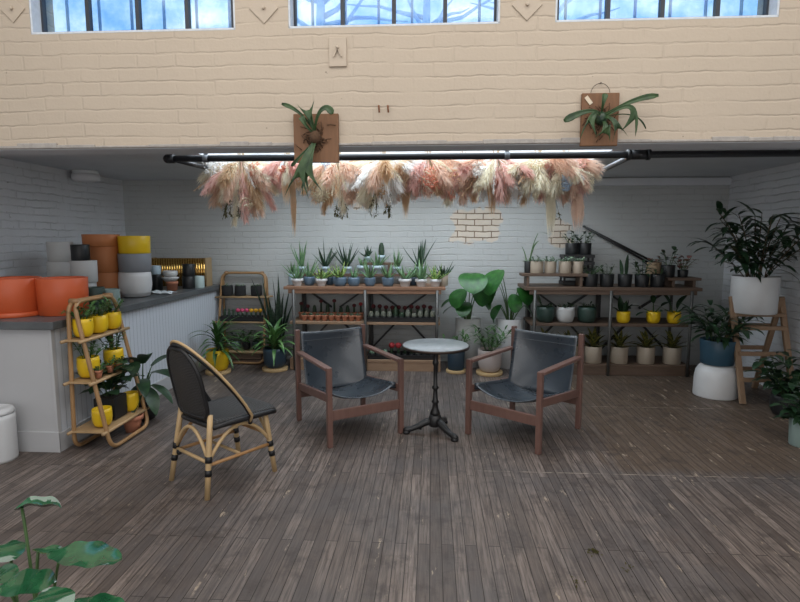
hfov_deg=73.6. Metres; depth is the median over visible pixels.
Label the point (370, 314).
potted cactus
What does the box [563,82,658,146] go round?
fern
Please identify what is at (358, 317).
potted succulent
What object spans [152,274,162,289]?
pot
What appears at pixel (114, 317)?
potted houseplant
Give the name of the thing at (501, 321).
pot
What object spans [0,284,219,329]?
countertop
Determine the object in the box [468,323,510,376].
potted plant
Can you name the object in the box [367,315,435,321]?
seedling tray
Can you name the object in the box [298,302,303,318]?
potted cactus
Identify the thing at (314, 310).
potted cactus
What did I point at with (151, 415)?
pot
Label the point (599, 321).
shelf
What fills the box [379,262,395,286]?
aloe
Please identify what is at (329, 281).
pot
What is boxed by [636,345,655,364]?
pot
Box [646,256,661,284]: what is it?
woven planter
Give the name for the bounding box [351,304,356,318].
potted cactus
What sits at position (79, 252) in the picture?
pot
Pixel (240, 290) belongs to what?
potted succulent
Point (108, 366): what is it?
pot
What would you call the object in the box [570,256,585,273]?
potted succulent
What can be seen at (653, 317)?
potted houseplant
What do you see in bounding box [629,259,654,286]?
potted houseplant
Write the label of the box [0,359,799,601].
floor
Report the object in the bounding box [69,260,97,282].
pot
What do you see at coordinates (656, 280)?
potted houseplant
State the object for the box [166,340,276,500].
rattan chair
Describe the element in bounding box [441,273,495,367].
potted plant
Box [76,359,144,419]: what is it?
philodendron
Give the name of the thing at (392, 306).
potted cactus
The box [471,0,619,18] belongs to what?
bare tree
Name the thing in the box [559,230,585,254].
potted houseplant
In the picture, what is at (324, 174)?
bunch
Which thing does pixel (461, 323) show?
pot
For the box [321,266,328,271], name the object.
pot
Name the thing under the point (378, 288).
shelving unit
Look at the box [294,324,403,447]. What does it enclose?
armchair
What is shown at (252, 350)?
shelf
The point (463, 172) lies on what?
bunch
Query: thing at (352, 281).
pot
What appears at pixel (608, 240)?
rod
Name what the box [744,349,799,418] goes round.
potted houseplant
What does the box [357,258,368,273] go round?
aloe
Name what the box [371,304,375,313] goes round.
potted cactus
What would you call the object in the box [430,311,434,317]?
potted cactus
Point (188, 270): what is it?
pot
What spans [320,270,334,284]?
aloe
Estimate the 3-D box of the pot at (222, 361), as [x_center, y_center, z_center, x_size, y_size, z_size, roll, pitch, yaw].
[-2.132,0.684,6.260,0.264,0.245,0.262,0,7,3]
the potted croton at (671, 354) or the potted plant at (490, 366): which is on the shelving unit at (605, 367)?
the potted croton at (671, 354)
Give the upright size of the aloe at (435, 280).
0.280 m
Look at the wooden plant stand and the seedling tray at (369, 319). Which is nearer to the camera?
the wooden plant stand
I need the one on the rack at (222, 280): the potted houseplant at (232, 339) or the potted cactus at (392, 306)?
the potted houseplant at (232, 339)
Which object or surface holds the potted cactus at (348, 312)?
on the shelving unit at (378, 288)
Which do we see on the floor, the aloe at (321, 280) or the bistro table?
the bistro table
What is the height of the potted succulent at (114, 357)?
0.115 m
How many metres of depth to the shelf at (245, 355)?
6.70 m
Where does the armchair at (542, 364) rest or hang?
on the floor
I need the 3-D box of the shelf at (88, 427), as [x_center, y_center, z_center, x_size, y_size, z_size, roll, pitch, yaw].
[-2.268,0.932,4.210,0.255,0.012,0.580,0,7,3]
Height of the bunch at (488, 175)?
0.612 m
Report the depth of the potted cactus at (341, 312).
6.50 m
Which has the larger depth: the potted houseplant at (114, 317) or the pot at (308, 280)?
the pot at (308, 280)
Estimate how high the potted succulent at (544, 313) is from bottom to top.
0.225 m
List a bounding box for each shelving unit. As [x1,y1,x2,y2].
[283,283,445,372]
[517,283,702,376]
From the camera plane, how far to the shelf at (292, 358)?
6.34 m
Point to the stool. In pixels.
(709, 382)
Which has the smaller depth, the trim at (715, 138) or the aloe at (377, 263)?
the trim at (715, 138)
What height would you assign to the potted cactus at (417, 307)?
0.170 m
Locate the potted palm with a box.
[688,201,799,314]
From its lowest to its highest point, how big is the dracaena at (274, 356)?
0.611 m
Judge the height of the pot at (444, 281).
0.125 m
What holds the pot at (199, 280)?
on the counter at (34, 369)
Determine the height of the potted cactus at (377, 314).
0.114 m
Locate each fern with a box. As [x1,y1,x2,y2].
[281,102,338,198]
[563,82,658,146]
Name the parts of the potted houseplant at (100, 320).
pot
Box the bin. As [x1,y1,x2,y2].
[0,404,18,463]
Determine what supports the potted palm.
on the wooden plant stand
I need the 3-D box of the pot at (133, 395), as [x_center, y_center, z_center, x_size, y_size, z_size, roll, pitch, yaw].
[-2.206,0.822,4.385,0.124,0.150,0.123,0,7,3]
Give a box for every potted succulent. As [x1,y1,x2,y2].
[93,362,104,377]
[102,358,113,372]
[109,355,122,365]
[221,283,232,295]
[234,283,245,295]
[251,284,261,295]
[301,313,307,320]
[308,312,313,320]
[315,314,320,320]
[321,313,327,320]
[328,313,334,320]
[335,313,340,320]
[342,313,347,320]
[348,313,354,320]
[355,313,360,320]
[530,255,543,272]
[536,302,554,322]
[542,256,557,272]
[556,302,576,322]
[558,256,572,273]
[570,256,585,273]
[577,301,596,322]
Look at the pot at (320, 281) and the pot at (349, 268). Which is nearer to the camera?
the pot at (320, 281)
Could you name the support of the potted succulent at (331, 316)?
on the shelving unit at (378, 288)
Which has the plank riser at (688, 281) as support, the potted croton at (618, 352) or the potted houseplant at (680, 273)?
the potted houseplant at (680, 273)
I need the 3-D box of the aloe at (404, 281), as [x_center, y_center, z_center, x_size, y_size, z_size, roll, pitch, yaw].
[0.067,-0.330,6.288,0.338,0.315,0.428,0,7,3]
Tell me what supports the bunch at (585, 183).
hanging from the pipe rail
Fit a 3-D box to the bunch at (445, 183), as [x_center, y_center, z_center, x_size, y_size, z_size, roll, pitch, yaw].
[0.248,-1.032,4.827,0.801,0.631,0.745,4,8,29]
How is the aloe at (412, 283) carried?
on the shelving unit at (378, 288)
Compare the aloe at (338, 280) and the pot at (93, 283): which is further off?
the aloe at (338, 280)
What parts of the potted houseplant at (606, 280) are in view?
pot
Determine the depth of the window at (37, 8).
3.29 m
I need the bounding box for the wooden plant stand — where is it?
[724,296,793,403]
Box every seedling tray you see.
[219,315,267,321]
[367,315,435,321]
[367,351,432,359]
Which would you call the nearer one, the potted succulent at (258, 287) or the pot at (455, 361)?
the pot at (455, 361)
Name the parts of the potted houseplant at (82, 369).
pot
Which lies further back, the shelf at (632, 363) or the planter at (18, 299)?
the shelf at (632, 363)
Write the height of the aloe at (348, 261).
0.406 m
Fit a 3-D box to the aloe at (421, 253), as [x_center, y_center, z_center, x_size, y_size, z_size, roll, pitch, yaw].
[0.244,-0.559,6.529,0.353,0.453,0.265,-4,8,-33]
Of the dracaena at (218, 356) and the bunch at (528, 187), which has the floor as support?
the dracaena at (218, 356)
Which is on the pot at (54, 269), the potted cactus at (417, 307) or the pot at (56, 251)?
the pot at (56, 251)
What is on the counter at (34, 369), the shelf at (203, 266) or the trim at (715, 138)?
the shelf at (203, 266)
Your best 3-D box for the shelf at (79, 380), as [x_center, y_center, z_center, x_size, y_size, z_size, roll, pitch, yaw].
[-2.303,0.564,4.168,0.185,0.012,0.580,0,7,3]
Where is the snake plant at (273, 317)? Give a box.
[252,277,291,343]
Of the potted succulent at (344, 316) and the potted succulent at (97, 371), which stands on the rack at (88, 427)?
the potted succulent at (97, 371)
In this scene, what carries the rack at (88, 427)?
on the floor
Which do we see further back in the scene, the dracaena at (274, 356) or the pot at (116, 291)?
the dracaena at (274, 356)
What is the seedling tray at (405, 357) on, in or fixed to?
on the shelving unit at (378, 288)
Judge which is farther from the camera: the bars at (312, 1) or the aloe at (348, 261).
the aloe at (348, 261)
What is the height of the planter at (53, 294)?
0.285 m
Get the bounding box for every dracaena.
[190,316,248,375]
[243,318,300,372]
[442,327,475,373]
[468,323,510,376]
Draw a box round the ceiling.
[0,148,799,179]
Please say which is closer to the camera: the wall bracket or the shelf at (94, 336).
the wall bracket
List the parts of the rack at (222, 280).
shelf rail, shelf rail, shelf rail, frame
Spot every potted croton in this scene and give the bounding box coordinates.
[558,330,587,362]
[581,327,613,363]
[606,327,637,363]
[632,330,661,364]
[658,329,686,364]
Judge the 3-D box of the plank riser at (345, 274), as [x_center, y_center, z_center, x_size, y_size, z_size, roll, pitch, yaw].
[-0.471,-0.278,6.633,1.500,0.130,0.160,0,7,3]
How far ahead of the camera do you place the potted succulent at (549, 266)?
6.15 m
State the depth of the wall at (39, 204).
5.46 m
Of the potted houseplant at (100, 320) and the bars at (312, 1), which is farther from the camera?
the potted houseplant at (100, 320)
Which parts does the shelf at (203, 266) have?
panel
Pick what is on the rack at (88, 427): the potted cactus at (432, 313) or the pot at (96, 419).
the pot at (96, 419)
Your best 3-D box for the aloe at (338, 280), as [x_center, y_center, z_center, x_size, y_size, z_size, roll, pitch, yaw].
[-0.740,-0.323,6.293,0.256,0.300,0.283,0,7,3]
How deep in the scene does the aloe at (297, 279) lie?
6.33 m
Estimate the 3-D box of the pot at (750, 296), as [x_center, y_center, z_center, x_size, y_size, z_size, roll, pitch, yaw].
[3.476,-0.065,5.252,0.410,0.360,0.407,0,7,3]
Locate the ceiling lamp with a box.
[71,169,99,182]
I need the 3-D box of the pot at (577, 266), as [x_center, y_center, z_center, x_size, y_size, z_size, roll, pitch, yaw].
[2.055,-0.390,6.186,0.126,0.138,0.125,0,7,3]
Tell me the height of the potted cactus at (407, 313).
0.134 m
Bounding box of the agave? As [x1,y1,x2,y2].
[358,246,372,261]
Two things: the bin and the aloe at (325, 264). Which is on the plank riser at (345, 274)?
the aloe at (325, 264)
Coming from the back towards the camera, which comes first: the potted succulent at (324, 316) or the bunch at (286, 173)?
the potted succulent at (324, 316)
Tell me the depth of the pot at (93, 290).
4.66 m
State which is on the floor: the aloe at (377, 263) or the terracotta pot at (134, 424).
the terracotta pot at (134, 424)
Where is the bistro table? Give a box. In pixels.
[402,338,469,441]
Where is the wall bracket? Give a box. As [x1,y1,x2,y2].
[329,37,346,66]
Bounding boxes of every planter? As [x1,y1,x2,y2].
[0,276,41,318]
[35,276,88,316]
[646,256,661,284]
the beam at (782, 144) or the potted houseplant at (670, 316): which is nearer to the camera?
the beam at (782, 144)
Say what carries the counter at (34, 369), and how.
on the floor
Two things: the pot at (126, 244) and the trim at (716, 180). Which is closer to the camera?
the pot at (126, 244)
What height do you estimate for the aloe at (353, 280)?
0.242 m
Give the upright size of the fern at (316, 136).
0.568 m
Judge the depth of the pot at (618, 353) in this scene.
6.17 m
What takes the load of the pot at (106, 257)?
on the pot at (108, 280)
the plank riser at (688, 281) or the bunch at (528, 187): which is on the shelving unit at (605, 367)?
the plank riser at (688, 281)
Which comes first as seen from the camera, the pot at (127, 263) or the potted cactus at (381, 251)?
the pot at (127, 263)
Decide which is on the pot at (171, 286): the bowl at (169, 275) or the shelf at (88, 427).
the bowl at (169, 275)
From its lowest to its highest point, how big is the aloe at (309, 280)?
0.361 m
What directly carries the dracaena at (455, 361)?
on the floor
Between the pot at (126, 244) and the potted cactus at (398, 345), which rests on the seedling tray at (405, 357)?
the potted cactus at (398, 345)
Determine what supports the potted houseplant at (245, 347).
on the rack at (222, 280)
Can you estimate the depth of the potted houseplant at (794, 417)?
4.05 m
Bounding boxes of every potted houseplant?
[59,301,95,336]
[65,335,108,377]
[79,296,111,332]
[97,298,125,328]
[98,328,125,366]
[225,329,246,349]
[237,329,252,349]
[249,330,262,349]
[522,233,547,272]
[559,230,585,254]
[568,231,598,254]
[583,264,605,286]
[597,263,615,286]
[613,295,631,322]
[618,255,632,286]
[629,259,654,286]
[631,295,674,323]
[650,268,665,286]
[654,295,688,323]
[659,246,678,277]
[671,254,696,276]
[674,300,765,366]
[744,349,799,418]
[769,385,799,447]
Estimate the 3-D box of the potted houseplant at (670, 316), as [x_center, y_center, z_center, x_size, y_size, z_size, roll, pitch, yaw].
[3.130,0.072,6.163,0.401,0.354,0.274,4,8,32]
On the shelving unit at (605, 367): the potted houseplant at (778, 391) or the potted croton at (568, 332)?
the potted croton at (568, 332)
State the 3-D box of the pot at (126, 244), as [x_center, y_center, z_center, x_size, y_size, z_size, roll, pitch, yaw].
[-2.676,-0.568,5.388,0.300,0.175,0.300,0,7,3]
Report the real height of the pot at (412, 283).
0.100 m
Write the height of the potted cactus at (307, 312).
0.178 m
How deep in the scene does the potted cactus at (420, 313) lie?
6.31 m
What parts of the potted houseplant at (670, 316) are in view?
pot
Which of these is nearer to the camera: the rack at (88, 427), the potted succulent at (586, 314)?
the rack at (88, 427)
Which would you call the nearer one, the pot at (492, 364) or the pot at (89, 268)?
the pot at (89, 268)
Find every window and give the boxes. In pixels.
[29,0,234,34]
[288,0,499,28]
[555,0,779,21]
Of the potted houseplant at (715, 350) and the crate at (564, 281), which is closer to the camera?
the potted houseplant at (715, 350)
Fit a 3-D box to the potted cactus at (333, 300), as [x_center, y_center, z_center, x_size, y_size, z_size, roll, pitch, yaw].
[-0.801,0.097,6.525,0.072,0.246,0.072,0,7,3]
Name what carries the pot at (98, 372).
on the potted succulent at (97, 371)
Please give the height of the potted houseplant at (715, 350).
0.658 m
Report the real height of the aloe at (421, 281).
0.339 m
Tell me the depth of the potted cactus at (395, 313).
6.33 m
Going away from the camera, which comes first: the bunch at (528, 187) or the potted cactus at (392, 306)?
the bunch at (528, 187)
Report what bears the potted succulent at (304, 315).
on the shelving unit at (378, 288)
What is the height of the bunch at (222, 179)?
0.690 m
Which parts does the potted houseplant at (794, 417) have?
pot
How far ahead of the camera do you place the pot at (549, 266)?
6.15 m
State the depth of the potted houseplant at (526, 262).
6.24 m
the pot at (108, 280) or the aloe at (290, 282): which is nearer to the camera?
the pot at (108, 280)
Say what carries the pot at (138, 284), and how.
on the counter at (34, 369)
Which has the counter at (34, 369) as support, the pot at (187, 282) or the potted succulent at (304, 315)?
the pot at (187, 282)
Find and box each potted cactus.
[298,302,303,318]
[305,304,309,318]
[312,305,317,318]
[318,299,323,318]
[325,303,330,318]
[331,299,336,318]
[338,307,343,318]
[345,305,350,318]
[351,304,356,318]
[358,302,363,318]
[368,311,373,316]
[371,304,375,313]
[374,311,379,316]
[377,304,381,316]
[378,242,384,261]
[389,342,394,354]
[390,305,393,317]
[393,306,397,317]
[395,342,401,354]
[405,310,410,317]
[415,305,419,317]
[418,310,422,317]
[424,309,428,317]
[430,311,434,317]
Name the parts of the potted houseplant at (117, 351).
pot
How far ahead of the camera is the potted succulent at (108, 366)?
4.12 m
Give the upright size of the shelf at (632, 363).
0.032 m
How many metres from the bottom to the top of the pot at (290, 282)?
0.135 m
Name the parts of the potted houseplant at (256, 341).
pot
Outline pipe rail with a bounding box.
[163,149,799,177]
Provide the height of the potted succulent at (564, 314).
0.228 m
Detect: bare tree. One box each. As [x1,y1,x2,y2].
[297,0,407,25]
[347,0,490,22]
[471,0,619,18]
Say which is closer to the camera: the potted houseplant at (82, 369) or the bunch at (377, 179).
the potted houseplant at (82, 369)
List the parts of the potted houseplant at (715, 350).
pot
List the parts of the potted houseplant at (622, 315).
pot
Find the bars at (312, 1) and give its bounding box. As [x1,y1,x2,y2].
[311,0,493,25]
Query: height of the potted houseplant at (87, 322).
0.266 m
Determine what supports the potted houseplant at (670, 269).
on the plank riser at (688, 281)
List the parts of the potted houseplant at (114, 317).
pot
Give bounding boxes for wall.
[0,0,799,148]
[0,158,125,276]
[122,176,729,364]
[719,162,799,391]
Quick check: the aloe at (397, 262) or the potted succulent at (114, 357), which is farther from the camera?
the aloe at (397, 262)
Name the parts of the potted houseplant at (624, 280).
pot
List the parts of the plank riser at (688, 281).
leg, leg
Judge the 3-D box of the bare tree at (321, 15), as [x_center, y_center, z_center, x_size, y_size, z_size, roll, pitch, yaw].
[-1.269,-3.030,9.239,2.803,7.004,0.784,0,7,3]
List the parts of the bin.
lid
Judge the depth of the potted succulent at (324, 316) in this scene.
6.38 m
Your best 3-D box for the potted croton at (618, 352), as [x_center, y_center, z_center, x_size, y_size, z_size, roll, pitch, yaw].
[2.565,0.509,6.237,0.331,0.420,0.382,-3,7,-24]
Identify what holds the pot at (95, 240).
on the pot at (106, 257)
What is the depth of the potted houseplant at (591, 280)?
6.08 m
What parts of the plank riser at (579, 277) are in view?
leg, leg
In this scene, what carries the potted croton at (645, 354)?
on the shelving unit at (605, 367)
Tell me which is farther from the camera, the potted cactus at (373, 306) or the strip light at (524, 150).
the potted cactus at (373, 306)
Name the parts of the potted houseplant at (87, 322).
pot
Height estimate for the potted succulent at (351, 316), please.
0.100 m
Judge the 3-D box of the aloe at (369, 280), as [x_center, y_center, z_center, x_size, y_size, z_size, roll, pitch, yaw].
[-0.349,-0.336,6.321,0.200,0.320,0.391,-2,7,-17]
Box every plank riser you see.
[303,273,416,276]
[362,262,393,271]
[519,272,587,286]
[664,276,701,286]
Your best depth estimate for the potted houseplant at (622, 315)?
6.12 m
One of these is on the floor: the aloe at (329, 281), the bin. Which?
the bin
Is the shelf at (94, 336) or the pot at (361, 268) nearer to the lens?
the shelf at (94, 336)
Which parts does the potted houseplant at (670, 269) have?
pot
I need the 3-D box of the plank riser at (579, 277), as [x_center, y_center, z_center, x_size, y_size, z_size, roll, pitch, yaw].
[1.776,-0.249,6.219,0.740,0.150,0.220,0,7,3]
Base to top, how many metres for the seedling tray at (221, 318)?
0.058 m
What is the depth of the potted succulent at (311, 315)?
6.39 m
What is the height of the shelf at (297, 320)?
0.032 m
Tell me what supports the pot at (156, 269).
on the pot at (157, 281)
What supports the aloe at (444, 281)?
on the shelving unit at (378, 288)
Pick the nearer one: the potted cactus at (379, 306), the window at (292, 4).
the window at (292, 4)
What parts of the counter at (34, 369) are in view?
baseboard, corner trim, baseboard, beadboard panel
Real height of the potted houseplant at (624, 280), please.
0.383 m
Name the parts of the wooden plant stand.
leg, leg, leg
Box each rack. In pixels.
[59,293,149,447]
[214,271,272,363]
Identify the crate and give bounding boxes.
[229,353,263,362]
[559,254,594,284]
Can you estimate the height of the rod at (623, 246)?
0.504 m
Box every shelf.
[65,327,124,341]
[68,364,128,383]
[72,407,141,433]
[151,257,212,285]
[229,347,262,351]
[290,316,439,324]
[290,350,440,362]
[523,317,688,326]
[574,355,689,367]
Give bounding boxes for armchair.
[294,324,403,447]
[465,326,584,454]
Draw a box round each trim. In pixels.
[0,136,799,148]
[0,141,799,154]
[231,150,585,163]
[591,177,731,185]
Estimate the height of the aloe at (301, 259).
0.421 m
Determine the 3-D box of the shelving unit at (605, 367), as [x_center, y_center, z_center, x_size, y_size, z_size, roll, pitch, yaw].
[2.415,0.322,6.349,1.954,1.015,0.570,0,7,3]
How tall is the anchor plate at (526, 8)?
0.174 m
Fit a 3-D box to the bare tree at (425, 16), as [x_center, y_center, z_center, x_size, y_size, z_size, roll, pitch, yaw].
[0.423,-3.119,9.996,3.096,7.004,1.054,2,7,13]
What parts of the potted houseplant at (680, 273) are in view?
pot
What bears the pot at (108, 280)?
on the counter at (34, 369)
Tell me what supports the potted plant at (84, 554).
on the floor
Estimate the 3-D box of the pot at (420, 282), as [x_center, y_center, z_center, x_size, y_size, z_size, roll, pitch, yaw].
[0.247,-0.215,6.284,0.140,0.088,0.139,0,7,3]
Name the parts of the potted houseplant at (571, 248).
pot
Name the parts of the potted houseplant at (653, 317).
pot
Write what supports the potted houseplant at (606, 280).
on the shelving unit at (605, 367)
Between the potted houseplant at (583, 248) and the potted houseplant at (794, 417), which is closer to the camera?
the potted houseplant at (794, 417)
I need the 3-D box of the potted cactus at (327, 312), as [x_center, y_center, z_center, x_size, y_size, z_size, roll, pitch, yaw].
[-0.882,0.123,6.533,0.072,0.191,0.072,0,7,3]
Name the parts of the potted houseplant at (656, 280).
pot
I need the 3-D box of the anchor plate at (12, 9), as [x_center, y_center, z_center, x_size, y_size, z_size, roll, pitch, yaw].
[-2.359,-1.778,3.248,0.160,0.160,0.024,0,7,3]
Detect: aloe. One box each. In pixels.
[280,263,298,284]
[286,260,307,285]
[289,241,306,271]
[300,256,320,285]
[310,266,332,285]
[316,241,336,271]
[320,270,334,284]
[328,261,347,285]
[330,243,358,273]
[348,267,359,285]
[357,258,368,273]
[359,262,377,285]
[369,251,388,273]
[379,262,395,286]
[392,261,417,286]
[393,251,403,273]
[403,239,435,273]
[405,263,418,285]
[409,260,436,286]
[427,264,449,286]
[431,264,453,285]
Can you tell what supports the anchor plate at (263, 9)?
attached to the wall at (516, 77)
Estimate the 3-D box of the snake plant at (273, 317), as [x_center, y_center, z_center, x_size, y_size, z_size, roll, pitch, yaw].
[-1.562,0.219,6.653,0.359,1.149,0.400,3,7,23]
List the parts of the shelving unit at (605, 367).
post, post, post, post, post, post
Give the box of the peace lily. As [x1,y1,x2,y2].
[123,353,172,421]
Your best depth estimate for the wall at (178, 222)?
6.70 m
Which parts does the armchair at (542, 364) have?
leg, rail, armrest, leather seat, leg, leg, rail, armrest, leg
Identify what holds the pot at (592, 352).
on the potted croton at (592, 352)
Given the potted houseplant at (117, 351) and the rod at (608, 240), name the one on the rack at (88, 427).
the potted houseplant at (117, 351)
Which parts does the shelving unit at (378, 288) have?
post, post, post, post, post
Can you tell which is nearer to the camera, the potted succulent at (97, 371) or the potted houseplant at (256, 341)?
the potted succulent at (97, 371)
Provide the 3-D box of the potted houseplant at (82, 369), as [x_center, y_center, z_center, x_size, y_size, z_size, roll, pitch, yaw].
[-2.336,0.407,4.020,0.277,0.319,0.292,2,7,20]
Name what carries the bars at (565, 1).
in the wall at (516, 77)
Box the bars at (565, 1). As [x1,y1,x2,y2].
[564,0,750,19]
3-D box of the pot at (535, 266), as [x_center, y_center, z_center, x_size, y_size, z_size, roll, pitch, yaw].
[1.590,-0.393,6.213,0.152,0.138,0.151,0,7,3]
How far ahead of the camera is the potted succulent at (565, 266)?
6.14 m
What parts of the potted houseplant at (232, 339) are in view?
pot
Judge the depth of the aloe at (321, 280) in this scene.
6.31 m
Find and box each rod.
[583,225,654,261]
[583,226,648,262]
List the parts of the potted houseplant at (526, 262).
pot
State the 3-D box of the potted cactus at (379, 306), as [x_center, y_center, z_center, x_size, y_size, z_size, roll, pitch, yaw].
[-0.246,0.127,6.495,0.064,0.179,0.062,0,7,3]
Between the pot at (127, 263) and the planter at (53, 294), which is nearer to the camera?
the planter at (53, 294)
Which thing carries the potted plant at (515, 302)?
on the floor
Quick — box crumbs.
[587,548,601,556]
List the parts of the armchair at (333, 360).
leg, rail, armrest, leg, leather seat, leg, armrest, rail, leg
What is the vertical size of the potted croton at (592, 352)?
0.420 m
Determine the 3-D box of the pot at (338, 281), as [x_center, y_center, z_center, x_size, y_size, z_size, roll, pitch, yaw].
[-0.712,-0.231,6.340,0.160,0.105,0.159,0,7,3]
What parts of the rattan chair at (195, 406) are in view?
leg, leg, leg, seat, leg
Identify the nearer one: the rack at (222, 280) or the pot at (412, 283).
the pot at (412, 283)
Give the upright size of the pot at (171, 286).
0.110 m
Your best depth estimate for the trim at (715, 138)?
3.19 m
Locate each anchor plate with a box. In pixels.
[0,0,24,22]
[249,0,277,23]
[512,0,541,20]
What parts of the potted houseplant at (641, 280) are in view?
pot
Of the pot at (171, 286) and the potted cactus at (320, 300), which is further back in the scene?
the potted cactus at (320, 300)
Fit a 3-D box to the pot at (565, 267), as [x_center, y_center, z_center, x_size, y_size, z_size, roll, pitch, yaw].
[1.911,-0.391,6.194,0.146,0.138,0.145,0,7,3]
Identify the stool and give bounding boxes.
[692,363,737,400]
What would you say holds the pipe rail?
hanging from the ceiling
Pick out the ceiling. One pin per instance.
(114, 166)
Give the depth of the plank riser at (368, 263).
6.60 m
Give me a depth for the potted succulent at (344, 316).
6.37 m
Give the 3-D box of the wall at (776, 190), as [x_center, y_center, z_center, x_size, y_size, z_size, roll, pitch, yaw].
[3.778,-0.766,1.974,0.200,4.200,8.940,0,7,3]
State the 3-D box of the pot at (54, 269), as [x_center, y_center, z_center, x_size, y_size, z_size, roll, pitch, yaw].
[-3.276,-0.290,5.159,0.224,0.186,0.224,0,7,3]
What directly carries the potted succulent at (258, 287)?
on the rack at (222, 280)
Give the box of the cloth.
[151,290,173,293]
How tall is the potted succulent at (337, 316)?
0.100 m
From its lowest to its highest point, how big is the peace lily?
0.644 m
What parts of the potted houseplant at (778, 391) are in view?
pot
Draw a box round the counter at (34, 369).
[0,284,220,452]
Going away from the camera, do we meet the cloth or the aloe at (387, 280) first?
the cloth
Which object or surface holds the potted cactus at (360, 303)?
on the shelving unit at (378, 288)
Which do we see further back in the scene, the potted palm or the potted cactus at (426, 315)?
the potted cactus at (426, 315)
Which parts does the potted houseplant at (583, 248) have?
pot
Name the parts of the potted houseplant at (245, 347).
pot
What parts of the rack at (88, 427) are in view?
frame, shelf rail, shelf rail, shelf rail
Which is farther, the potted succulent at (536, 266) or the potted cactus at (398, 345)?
the potted cactus at (398, 345)
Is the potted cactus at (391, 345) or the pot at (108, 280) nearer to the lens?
the pot at (108, 280)
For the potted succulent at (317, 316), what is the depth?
6.38 m
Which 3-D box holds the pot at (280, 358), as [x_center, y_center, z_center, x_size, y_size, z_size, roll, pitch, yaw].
[-1.497,0.672,6.402,0.276,0.235,0.274,0,7,3]
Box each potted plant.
[0,496,124,601]
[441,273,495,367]
[483,269,540,368]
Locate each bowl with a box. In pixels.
[161,270,178,281]
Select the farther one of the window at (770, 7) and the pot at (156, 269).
the pot at (156, 269)
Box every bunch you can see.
[193,153,284,227]
[258,153,314,232]
[298,152,378,219]
[339,152,437,218]
[392,151,470,219]
[433,151,488,209]
[450,151,535,216]
[498,150,593,240]
[533,150,605,231]
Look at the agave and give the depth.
6.61 m
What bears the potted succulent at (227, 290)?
on the rack at (222, 280)
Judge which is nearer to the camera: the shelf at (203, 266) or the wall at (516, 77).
the wall at (516, 77)
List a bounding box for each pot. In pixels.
[46,242,72,261]
[46,261,70,276]
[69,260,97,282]
[70,244,89,260]
[81,234,119,246]
[88,282,96,286]
[89,286,104,306]
[90,246,118,272]
[91,405,112,426]
[93,393,127,419]
[94,369,102,377]
[97,272,120,296]
[105,288,120,303]
[105,364,113,372]
[117,236,150,253]
[117,253,151,272]
[118,272,151,297]
[124,390,138,411]
[124,413,143,432]
[138,400,155,421]
[151,265,160,274]
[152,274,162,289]
[166,281,177,290]
[182,264,194,276]
[182,276,194,288]
[195,276,204,287]
[206,347,228,370]
[263,345,286,368]
[288,274,294,284]
[291,278,302,285]
[304,276,314,285]
[315,278,326,285]
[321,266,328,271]
[326,277,333,284]
[333,277,346,285]
[342,266,351,273]
[348,277,359,285]
[357,265,368,273]
[364,277,375,285]
[372,265,383,273]
[382,277,393,286]
[399,278,410,286]
[410,277,417,285]
[415,279,426,286]
[430,279,440,286]
[440,275,447,285]
[447,352,464,370]
[455,316,480,367]
[478,347,501,372]
[496,316,522,368]
[530,261,543,272]
[544,261,556,272]
[558,261,571,273]
[572,261,583,273]
[584,344,601,363]
[610,344,628,363]
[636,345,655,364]
[662,345,681,364]
[729,275,780,314]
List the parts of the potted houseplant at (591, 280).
pot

